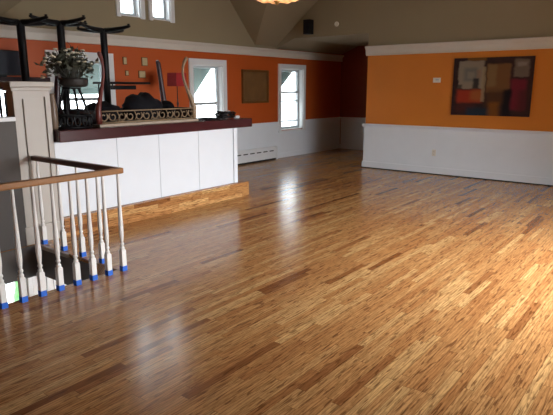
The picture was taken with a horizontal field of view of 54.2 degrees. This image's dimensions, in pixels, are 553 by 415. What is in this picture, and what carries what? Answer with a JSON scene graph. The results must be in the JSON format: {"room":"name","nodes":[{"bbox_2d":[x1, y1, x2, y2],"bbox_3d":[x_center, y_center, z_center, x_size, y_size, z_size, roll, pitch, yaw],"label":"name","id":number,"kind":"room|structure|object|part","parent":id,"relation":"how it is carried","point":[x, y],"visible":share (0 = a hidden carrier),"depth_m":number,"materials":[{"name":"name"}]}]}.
{"room":"empty restaurant dining room","nodes":[
{"label":"empty restaurant dining room","id":0,"kind":"room"},
{"bbox_2d":[0,87,7,116],"bbox_3d":[-2.996,-0.515,6.039,0.484,1.696,0.420,10,16,37],"label":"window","id":1,"kind":"structure","parent":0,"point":[5,101],"depth_m":6.08,"materials":[{"name":"white paint"}]},
{"bbox_2d":[0,121,26,251],"bbox_3d":[-4.356,0.213,3.620,0.120,1.320,5.355,10,16,37],"label":"wall","id":2,"kind":"structure","parent":0,"point":[9,155],"depth_m":5.55,"materials":[{"name":"grey paint"}]},
{"bbox_2d":[0,116,15,121],"bbox_3d":[-4.357,-0.453,3.471,0.180,0.045,5.350,10,16,37],"label":"trim","id":3,"kind":"structure","parent":2,"relation":"on","point":[2,118],"depth_m":5.42,"materials":[{"name":"white paint"}]},
{"bbox_2d":[1,245,37,283],"bbox_3d":[-4.259,1.030,3.783,0.015,0.343,5.445,10,16,37],"label":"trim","id":4,"kind":"structure","parent":2,"relation":"attached to","point":[10,273],"depth_m":5.70,"materials":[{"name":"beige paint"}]},
{"bbox_2d":[41,244,69,257],"bbox_3d":[-2.348,0.451,5.668,0.585,0.039,0.034,10,16,37],"label":"trim","id":5,"kind":"structure","parent":2,"relation":"attached to","point":[43,247],"depth_m":5.64,"materials":[{"name":"beige paint"}]},
{"bbox_2d":[41,249,89,284],"bbox_3d":[-2.173,0.650,5.579,1.050,0.310,0.015,10,16,37],"label":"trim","id":6,"kind":"structure","parent":2,"relation":"attached to","point":[48,258],"depth_m":5.59,"materials":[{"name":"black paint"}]},
{"bbox_2d":[0,0,317,46],"bbox_3d":[-0.151,-3.021,4.430,9.905,2.145,12.870,10,16,37],"label":"ceiling","id":7,"kind":"structure","parent":0,"point":[267,24],"depth_m":11.30,"materials":[{"name":"beige paint"}]},
{"bbox_2d":[257,0,297,4],"bbox_3d":[0.004,-2.868,4.489,0.416,2.240,0.416,3,13,15],"label":"pendant lamp","id":8,"kind":"object","parent":7,"relation":"hanging from","point":[276,2],"visible":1,"depth_m":4.72,"materials":[{"name":"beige glass"}]},
{"bbox_2d":[0,0,340,130],"bbox_3d":[-3.065,-2.804,8.735,0.200,5.000,15.850,10,16,37],"label":"wall","id":9,"kind":"structure","parent":0,"point":[323,78],"depth_m":10.23,"materials":[{"name":"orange paint"}]},
{"bbox_2d":[0,77,49,81],"bbox_3d":[-3.958,-1.619,7.340,0.340,0.310,1.720,10,16,37],"label":"wall shelf","id":10,"kind":"object","parent":9,"relation":"attached to","point":[32,79],"visible":0.42,"depth_m":7.65,"materials":[{"name":"brown wood"}]},
{"bbox_2d":[0,50,20,76],"bbox_3d":[-3.864,-1.951,7.289,0.180,0.360,0.990,10,16,37],"label":"television","id":11,"kind":"object","parent":10,"relation":"on","point":[9,59],"visible":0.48,"depth_m":7.47,"materials":[{"name":"black paint"}]},
{"bbox_2d":[44,50,115,104],"bbox_3d":[-3.178,-1.844,8.758,0.250,1.305,1.230,10,16,37],"label":"window","id":12,"kind":"structure","parent":9,"relation":"in","point":[91,56],"depth_m":8.94,"materials":[{"name":"white paint"}]},
{"bbox_3d":[-3.211,-1.818,8.791,0.035,1.110,0.940,10,16,37],"label":"sash","id":13,"kind":"part","parent":12,"relation":"part of","materials":[{"name":"grey paint"}]},
{"bbox_2d":[122,57,126,64],"bbox_3d":[-2.594,-2.510,9.235,0.022,0.130,0.080,10,16,37],"label":"wall plaque","id":14,"kind":"object","parent":9,"relation":"attached to","point":[124,59],"visible":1,"depth_m":9.22,"materials":[{"name":"gold metal"}]},
{"bbox_2d":[115,0,145,19],"bbox_3d":[-2.559,-3.942,9.124,0.230,1.415,0.590,10,16,37],"label":"window","id":15,"kind":"structure","parent":9,"relation":"in","point":[138,6],"depth_m":9.35,"materials":[{"name":"white paint"}]},
{"bbox_3d":[-2.585,-3.915,9.151,0.035,1.270,0.380,10,16,37],"label":"sash","id":16,"kind":"part","parent":15,"relation":"part of","materials":[{"name":"grey paint"}]},
{"bbox_2d":[1,24,275,48],"bbox_3d":[-3.897,-2.572,7.515,0.012,0.075,12.870,10,16,37],"label":"trim","id":17,"kind":"structure","parent":9,"relation":"attached to","point":[43,26],"depth_m":9.96,"materials":[{"name":"beige paint"}]},
{"bbox_2d":[138,70,145,77],"bbox_3d":[-2.379,-2.355,9.553,0.022,0.130,0.150,10,16,37],"label":"wall plaque","id":18,"kind":"object","parent":9,"relation":"attached to","point":[141,74],"visible":1,"depth_m":9.54,"materials":[{"name":"gold metal"}]},
{"bbox_2d":[141,57,147,65],"bbox_3d":[-2.336,-2.582,9.559,0.022,0.150,0.130,10,16,37],"label":"wall plaque","id":19,"kind":"object","parent":9,"relation":"attached to","point":[144,60],"visible":1,"depth_m":9.54,"materials":[{"name":"gold metal"}]},
{"bbox_2d":[148,0,174,22],"bbox_3d":[-2.141,-4.058,9.648,0.230,1.415,0.590,10,16,37],"label":"window","id":20,"kind":"structure","parent":9,"relation":"in","point":[168,8],"depth_m":9.86,"materials":[{"name":"white paint"}]},
{"bbox_3d":[-2.167,-4.031,9.675,0.035,1.270,0.380,10,16,37],"label":"sash","id":21,"kind":"part","parent":20,"relation":"part of","materials":[{"name":"grey paint"}]},
{"bbox_2d":[0,24,343,61],"bbox_3d":[-3.030,-2.692,8.602,0.045,0.160,15.650,10,16,37],"label":"trim","id":22,"kind":"structure","parent":9,"relation":"attached to","point":[3,33],"depth_m":9.72,"materials":[{"name":"paint"}]},
{"bbox_2d":[188,58,227,117],"bbox_3d":[-1.436,-2.278,10.953,0.250,1.405,1.080,10,16,37],"label":"window","id":23,"kind":"structure","parent":9,"relation":"in","point":[219,66],"depth_m":11.12,"materials":[{"name":"white paint"}]},
{"bbox_3d":[-1.470,-2.252,10.986,0.035,1.210,0.790,10,16,37],"label":"sash","id":24,"kind":"part","parent":23,"relation":"part of","materials":[{"name":"grey paint"}]},
{"bbox_2d":[241,69,268,103],"bbox_3d":[-0.463,-2.682,11.977,0.050,0.720,0.900,10,16,37],"label":"framed picture","id":25,"kind":"object","parent":9,"relation":"attached to","point":[254,83],"visible":1,"depth_m":11.96,"materials":[{"name":"brown wood"}]},
{"bbox_2d":[237,118,339,152],"bbox_3d":[-3.040,-0.741,9.041,0.020,0.840,15.650,10,16,37],"label":"trim","id":26,"kind":"structure","parent":9,"relation":"attached to","point":[324,132],"depth_m":13.30,"materials":[{"name":"white paint"}]},
{"bbox_2d":[278,64,305,132],"bbox_3d":[0.311,-2.666,13.167,0.250,1.585,1.130,10,16,37],"label":"window","id":27,"kind":"structure","parent":9,"relation":"in","point":[291,77],"depth_m":13.28,"materials":[{"name":"white paint"}]},
{"bbox_3d":[0.278,-2.645,13.198,0.004,1.318,0.778,10,16,37],"label":"pane","id":28,"kind":"part","parent":27,"relation":"part of","materials":[{"name":"clear glass"}]},
{"bbox_3d":[0.278,-2.645,13.198,0.035,1.400,0.860,10,16,37],"label":"sash","id":29,"kind":"part","parent":27,"relation":"part of","materials":[{"name":"grey paint"}]},
{"bbox_3d":[0.383,-1.895,13.281,0.070,0.030,1.130,10,16,37],"label":"sill","id":30,"kind":"part","parent":27,"relation":"part of","materials":[{"name":"white paint"}]},
{"bbox_2d":[252,117,340,124],"bbox_3d":[-3.030,-1.164,8.940,0.045,0.030,15.650,10,16,37],"label":"trim","id":31,"kind":"structure","parent":9,"relation":"attached to","point":[331,117],"depth_m":13.69,"materials":[{"name":"white paint"}]},
{"bbox_2d":[278,144,339,157],"bbox_3d":[-3.026,-0.388,9.109,0.016,0.120,15.650,10,16,37],"label":"baseboard","id":32,"kind":"structure","parent":9,"relation":"attached to","point":[324,148],"depth_m":13.89,"materials":[{"name":"white paint"}]},
{"bbox_2d":[0,148,552,414],"bbox_3d":[0.734,0.442,6.424,9.830,0.340,15.850,10,16,37],"label":"floor","id":33,"kind":"structure","parent":0,"point":[337,285],"depth_m":4.10,"materials":[{"name":"brown wood"}]},
{"bbox_2d":[0,81,60,245],"bbox_3d":[-2.600,-0.473,5.806,0.227,1.715,0.476,10,16,37],"label":"pier","id":34,"kind":"object","parent":33,"relation":"on","point":[27,101],"visible":0.7,"depth_m":5.71,"materials":[{"name":"beige paint"}]},
{"bbox_2d":[0,155,126,308],"bbox_3d":[-2.574,0.186,4.579,1.495,0.958,2.030,10,16,37],"label":"stair railing","id":35,"kind":"object","parent":33,"relation":"on","point":[105,257],"visible":1,"depth_m":4.61,"materials":[{"name":"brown wood"}]},
{"bbox_3d":[-2.010,-0.161,4.052,0.065,0.053,2.030,10,16,37],"label":"handrail","id":36,"kind":"part","parent":35,"relation":"part of","materials":[{"name":"brown wood"}]},
{"bbox_3d":[-1.996,-0.428,5.258,1.429,0.053,0.065,10,16,37],"label":"handrail","id":37,"kind":"part","parent":35,"relation":"part of","materials":[{"name":"brown wood"}]},
{"bbox_2d":[54,128,248,236],"bbox_3d":[-1.538,-0.471,7.288,0.345,1.070,3.160,10,16,37],"label":"bar counter","id":38,"kind":"object","parent":33,"relation":"on","point":[163,174],"visible":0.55,"depth_m":7.05,"materials":[{"name":"white paint"}]},
{"bbox_3d":[-2.191,-0.369,6.306,0.020,0.845,0.804,10,16,37],"label":"panel","id":39,"kind":"part","parent":38,"relation":"part of","materials":[{"name":"white paint"}]},
{"bbox_3d":[-1.743,-0.493,6.868,0.020,0.845,0.644,10,16,37],"label":"panel","id":40,"kind":"part","parent":38,"relation":"part of","materials":[{"name":"white paint"}]},
{"bbox_2d":[53,111,251,142],"bbox_3d":[-1.516,-1.116,7.146,0.420,0.247,3.190,10,16,37],"label":"countertop","id":41,"kind":"structure","parent":38,"relation":"on","point":[93,133],"depth_m":6.75,"materials":[{"name":"red wood"}]},
{"bbox_2d":[49,93,58,129],"bbox_3d":[-2.452,-1.053,5.928,0.092,0.390,0.092,10,16,37],"label":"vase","id":42,"kind":"object","parent":41,"relation":"on","point":[54,114],"visible":0.66,"depth_m":5.90,"materials":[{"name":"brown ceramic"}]},
{"bbox_2d":[57,87,91,128],"bbox_3d":[-2.316,-1.135,6.138,0.326,0.454,0.422,10,16,37],"label":"plant stand","id":43,"kind":"object","parent":41,"relation":"on","point":[88,119],"visible":0.87,"depth_m":6.08,"materials":[{"name":"black paint"}]},
{"bbox_3d":[-2.435,-1.190,6.094,0.111,0.303,0.031,-3,13,-14],"label":"leg","id":44,"kind":"part","parent":43,"relation":"part of","materials":[{"name":"black paint"}]},
{"bbox_2d":[34,43,98,86],"bbox_3d":[-2.334,-1.606,6.064,0.393,0.496,0.750,10,16,37],"label":"potted flowers","id":45,"kind":"object","parent":43,"relation":"on","point":[68,61],"visible":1,"depth_m":5.98,"materials":[{"name":"grey plant"}]},
{"bbox_3d":[-2.298,-1.412,6.101,0.330,0.100,0.330,10,16,37],"label":"planter","id":46,"kind":"part","parent":45,"relation":"part of","materials":[{"name":"ceramic"}]},
{"bbox_3d":[-2.318,-1.170,6.005,0.031,0.303,0.111,0,12,0],"label":"leg","id":47,"kind":"part","parent":43,"relation":"part of","materials":[{"name":"black paint"}]},
{"bbox_3d":[-2.316,-1.347,6.091,0.210,0.018,0.210,10,16,37],"label":"plate","id":48,"kind":"part","parent":43,"relation":"part of","materials":[{"name":"black paint"}]},
{"bbox_3d":[-2.315,-1.223,6.245,0.031,0.303,0.111,0,12,0],"label":"leg","id":49,"kind":"part","parent":43,"relation":"part of","materials":[{"name":"black paint"}]},
{"bbox_3d":[-2.197,-1.204,6.156,0.111,0.303,0.031,-3,13,-14],"label":"leg","id":50,"kind":"part","parent":43,"relation":"part of","materials":[{"name":"black paint"}]},
{"bbox_2d":[196,117,220,120],"bbox_3d":[-0.998,-1.282,7.807,0.236,0.029,0.331,7,14,29],"label":"tray","id":51,"kind":"object","parent":41,"relation":"on","point":[202,118],"visible":0.83,"depth_m":7.78,"materials":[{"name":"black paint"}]},
{"bbox_3d":[-0.762,-1.386,8.060,0.252,0.115,0.363,10,16,37],"label":"cable coil","id":52,"kind":"part","parent":41,"relation":"part of","materials":[{"name":"black plastic"}]},
{"bbox_3d":[-1.325,-0.609,7.392,0.020,0.845,0.704,10,16,37],"label":"panel","id":53,"kind":"part","parent":38,"relation":"part of","materials":[{"name":"white paint"}]},
{"bbox_3d":[-0.886,-0.731,7.943,0.020,0.845,0.714,10,16,37],"label":"panel","id":54,"kind":"part","parent":38,"relation":"part of","materials":[{"name":"white paint"}]},
{"bbox_2d":[237,146,277,164],"bbox_3d":[-0.485,-1.171,12.199,0.078,0.315,1.580,10,16,37],"label":"baseboard heater","id":55,"kind":"object","parent":33,"relation":"on","point":[248,156],"visible":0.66,"depth_m":12.23,"materials":[{"name":"white metal"}]},
{"bbox_3d":[-2.519,-0.598,7.561,1.515,1.200,2.280,10,16,37],"label":"countertop","id":56,"kind":"structure","parent":33,"relation":"on","visible":0},
{"bbox_2d":[0,14,47,80],"bbox_3d":[-3.128,-1.693,6.714,0.660,1.301,0.660,-5,13,-21],"label":"pedestal table","id":57,"kind":"object","parent":56,"relation":"on","point":[20,25],"visible":0.52,"depth_m":6.61,"materials":[{"name":"black metal"}]},
{"bbox_2d":[29,13,86,113],"bbox_3d":[-2.803,-1.803,7.118,0.660,1.340,0.660,-4,13,-17],"label":"pedestal table","id":58,"kind":"object","parent":56,"relation":"on","point":[61,24],"visible":0.43,"depth_m":6.98,"materials":[{"name":"black paint"}]},
{"bbox_2d":[76,22,130,103],"bbox_3d":[-2.413,-1.899,7.643,0.660,1.301,0.660,-5,14,-23],"label":"pedestal table","id":59,"kind":"object","parent":56,"relation":"on","point":[91,29],"visible":0.62,"depth_m":7.55,"materials":[{"name":"black paint"}]},
{"bbox_2d":[93,82,149,93],"bbox_3d":[-2.399,-1.692,8.470,0.305,0.540,0.860,10,16,37],"label":"side table","id":60,"kind":"object","parent":56,"relation":"on","point":[113,87],"visible":0.57,"depth_m":8.25,"materials":[{"name":"black laminate"}]},
{"bbox_2d":[54,51,198,126],"bbox_3d":[-1.891,-1.538,7.034,0.830,0.860,1.786,10,16,37],"label":"table","id":61,"kind":"object","parent":56,"relation":"on","point":[183,114],"visible":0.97,"depth_m":6.77,"materials":[{"name":"brown wood"}]},
{"bbox_3d":[-2.679,-1.447,6.626,0.100,0.826,0.158,10,16,37],"label":"leg","id":62,"kind":"part","parent":61,"relation":"part of","materials":[{"name":"purple wood"}]},
{"bbox_3d":[-2.054,-1.386,6.286,0.076,0.835,0.205,5,13,20],"label":"leg","id":63,"kind":"part","parent":61,"relation":"part of","materials":[{"name":"red wood"}]},
{"bbox_2d":[84,101,121,121],"bbox_3d":[-2.198,-1.215,6.809,0.392,0.254,0.507,10,16,37],"label":"cloth bundle","id":64,"kind":"object","parent":61,"relation":"on","point":[106,106],"visible":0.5,"depth_m":6.70,"materials":[{"name":"black fabric"}]},
{"bbox_2d":[122,92,162,119],"bbox_3d":[-1.814,-1.371,7.268,0.403,0.359,0.606,10,16,37],"label":"cloth bundle","id":65,"kind":"object","parent":61,"relation":"on","point":[143,100],"visible":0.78,"depth_m":7.11,"materials":[{"name":"black fabric"}]},
{"bbox_3d":[-1.679,-1.724,7.880,0.100,0.826,0.158,10,16,37],"label":"leg","id":66,"kind":"part","parent":61,"relation":"part of","materials":[{"name":"purple wood"}]},
{"bbox_2d":[160,101,175,117],"bbox_3d":[-1.554,-1.387,7.619,0.348,0.240,0.191,10,16,37],"label":"cloth bundle","id":67,"kind":"object","parent":61,"relation":"on","point":[166,104],"visible":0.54,"depth_m":7.53,"materials":[{"name":"black fabric"}]},
{"bbox_3d":[-1.191,-1.625,7.369,0.205,0.835,0.076,-8,15,-33],"label":"leg","id":68,"kind":"part","parent":61,"relation":"part of","materials":[{"name":"beige wood"}]},
{"bbox_3d":[-1.799,-0.984,9.420,0.440,1.150,0.740,10,16,37],"label":"bar cabinet","id":69,"kind":"object","parent":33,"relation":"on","visible":0},
{"bbox_2d":[167,73,186,106],"bbox_3d":[-1.698,-1.922,9.262,0.236,0.750,0.236,10,16,37],"label":"table lamp","id":70,"kind":"object","parent":69,"relation":"on","point":[173,79],"visible":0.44,"depth_m":9.12,"materials":[{"name":"red fabric"}]},
{"bbox_3d":[-1.698,-2.180,9.204,0.236,0.220,0.236,10,16,37],"label":"lamp shade","id":71,"kind":"part","parent":70,"relation":"part of","materials":[{"name":"fabric"}]},
{"bbox_2d":[281,34,368,54],"bbox_3d":[2.417,-3.862,12.521,3.630,0.370,2.920,10,16,37],"label":"ceiling","id":72,"kind":"structure","parent":0,"point":[340,45],"depth_m":12.94,"materials":[{"name":"beige paint"}]},
{"bbox_2d":[340,46,367,133],"bbox_3d":[3.253,-2.776,13.861,3.630,2.730,0.200,10,16,37],"label":"wall","id":73,"kind":"structure","parent":0,"point":[354,66],"depth_m":14.53,"materials":[{"name":"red paint"}]},
{"bbox_2d":[340,144,362,149],"bbox_3d":[3.194,-1.477,14.030,3.580,0.120,0.016,10,16,37],"label":"baseboard","id":74,"kind":"structure","parent":73,"relation":"attached to","point":[343,146],"depth_m":14.87,"materials":[{"name":"white paint"}]},
{"bbox_2d":[340,117,365,145],"bbox_3d":[3.203,-1.846,13.963,3.585,0.870,0.020,10,16,37],"label":"trim","id":75,"kind":"structure","parent":73,"relation":"attached to","point":[352,130],"depth_m":14.79,"materials":[{"name":"white paint"}]},
{"bbox_2d":[276,0,552,131],"bbox_3d":[3.838,-2.820,9.619,9.630,4.650,0.160,10,16,37],"label":"wall","id":76,"kind":"structure","parent":0,"point":[386,22],"depth_m":10.26,"materials":[{"name":"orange paint"}]},
{"bbox_2d":[303,19,313,34],"bbox_3d":[0.703,-3.886,11.636,0.170,0.300,0.230,10,16,37],"label":"wall speaker","id":77,"kind":"object","parent":76,"relation":"attached to","point":[308,24],"visible":1,"depth_m":11.55,"materials":[{"name":"black paint"}]},
{"bbox_2d":[303,20,308,32],"bbox_3d":[0.634,-3.867,11.550,0.140,0.270,0.007,10,16,37],"label":"grille","id":78,"kind":"object","parent":77,"relation":"attached to","point":[305,22],"depth_m":11.55,"materials":[{"name":"black fabric"}]},
{"bbox_2d":[433,78,440,82],"bbox_3d":[3.033,-2.412,10.225,0.150,0.090,0.036,10,16,37],"label":"thermostat","id":79,"kind":"object","parent":76,"relation":"attached to","point":[435,80],"visible":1,"depth_m":10.21,"materials":[{"name":"beige plastic"}]},
{"bbox_2d":[361,161,552,185],"bbox_3d":[4.692,-0.452,9.317,7.290,0.125,0.025,10,16,37],"label":"baseboard","id":80,"kind":"structure","parent":76,"relation":"attached to","point":[445,171],"depth_m":10.19,"materials":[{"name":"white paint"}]},
{"bbox_2d":[362,123,552,134],"bbox_3d":[4.687,-1.248,9.145,7.305,0.065,0.065,10,16,37],"label":"trim","id":81,"kind":"structure","parent":76,"relation":"attached to","point":[363,124],"depth_m":10.05,"materials":[{"name":"white paint"}]},
{"bbox_2d":[363,126,552,177],"bbox_3d":[4.719,-0.812,9.255,7.270,0.885,0.045,10,16,37],"label":"wainscoting","id":82,"kind":"structure","parent":76,"relation":"attached to","point":[505,153],"depth_m":10.14,"materials":[{"name":"white paint"}]},
{"bbox_2d":[365,36,552,55],"bbox_3d":[4.689,-2.699,8.806,7.280,0.185,0.090,10,16,37],"label":"trim","id":83,"kind":"structure","parent":76,"relation":"attached to","point":[534,42],"depth_m":9.77,"materials":[{"name":"paint"}]},
{"bbox_2d":[451,56,535,116],"bbox_3d":[3.831,-2.154,9.640,1.380,1.020,0.040,10,16,37],"label":"abstract painting","id":84,"kind":"object","parent":76,"relation":"attached to","point":[485,86],"visible":1,"depth_m":9.60,"materials":[{"name":"paint"}]},
{"bbox_3d":[-3.538,1.675,7.345,0.150,2.455,11.600,10,16,37],"label":"wall","id":85,"kind":"structure","parent":0,"visible":0},
{"bbox_2d":[14,277,33,301],"bbox_3d":[-3.683,1.354,7.084,0.250,1.685,0.980,10,16,37],"label":"window","id":86,"kind":"structure","parent":85,"relation":"in","point":[29,282],"depth_m":7.31,"materials":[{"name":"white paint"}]},
{"bbox_3d":[-3.611,1.353,7.027,0.030,1.660,0.950,10,16,37],"label":"casing","id":87,"kind":"part","parent":86,"relation":"part of","materials":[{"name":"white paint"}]},
{"bbox_2d":[32,276,66,294],"bbox_3d":[-3.109,1.585,7.752,0.015,2.455,0.685,10,16,37],"label":"trim","id":88,"kind":"structure","parent":85,"relation":"attached to","point":[50,281],"depth_m":7.51,"materials":[{"name":"white paint"}]},
{"bbox_3d":[-2.808,3.045,7.066,7.100,0.100,11.600,10,16,37],"label":"floor","id":89,"kind":"structure","parent":0,"visible":0},
{"bbox_2d":[13,281,18,300],"bbox_3d":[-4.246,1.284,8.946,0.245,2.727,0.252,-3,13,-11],"label":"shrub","id":90,"kind":"object","parent":89,"relation":"on","point":[15,288],"visible":0.02,"depth_m":8.86,"materials":[{"name":"green plant"}]},
{"bbox_3d":[-4.811,0.180,7.283,0.020,5.600,21.250,10,16,37],"label":"wall","id":91,"kind":"structure","parent":0,"visible":0},
{"bbox_2d":[61,64,99,93],"bbox_3d":[-3.408,-2.216,9.132,0.620,0.600,1.376,10,16,37],"label":"awning","id":92,"kind":"object","parent":91,"relation":"attached to","point":[92,88],"visible":0.02,"depth_m":9.56,"materials":[{"name":"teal fabric"}]},
{"bbox_2d":[193,68,213,96],"bbox_3d":[-1.795,-2.585,11.171,0.620,0.760,0.806,10,16,37],"label":"awning","id":93,"kind":"object","parent":91,"relation":"attached to","point":[200,74],"visible":0.37,"depth_m":11.29,"materials":[{"name":"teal fabric"}]},
{"label":"outside","id":94,"kind":"structure","parent":0,"visible":0},
{"bbox_2d":[6,282,13,302],"bbox_3d":[-15.918,0.444,19.280,31.870,0.100,70.000,10,16,37],"label":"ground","id":95,"kind":"structure","parent":94,"point":[9,287],"depth_m":12.34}
]}

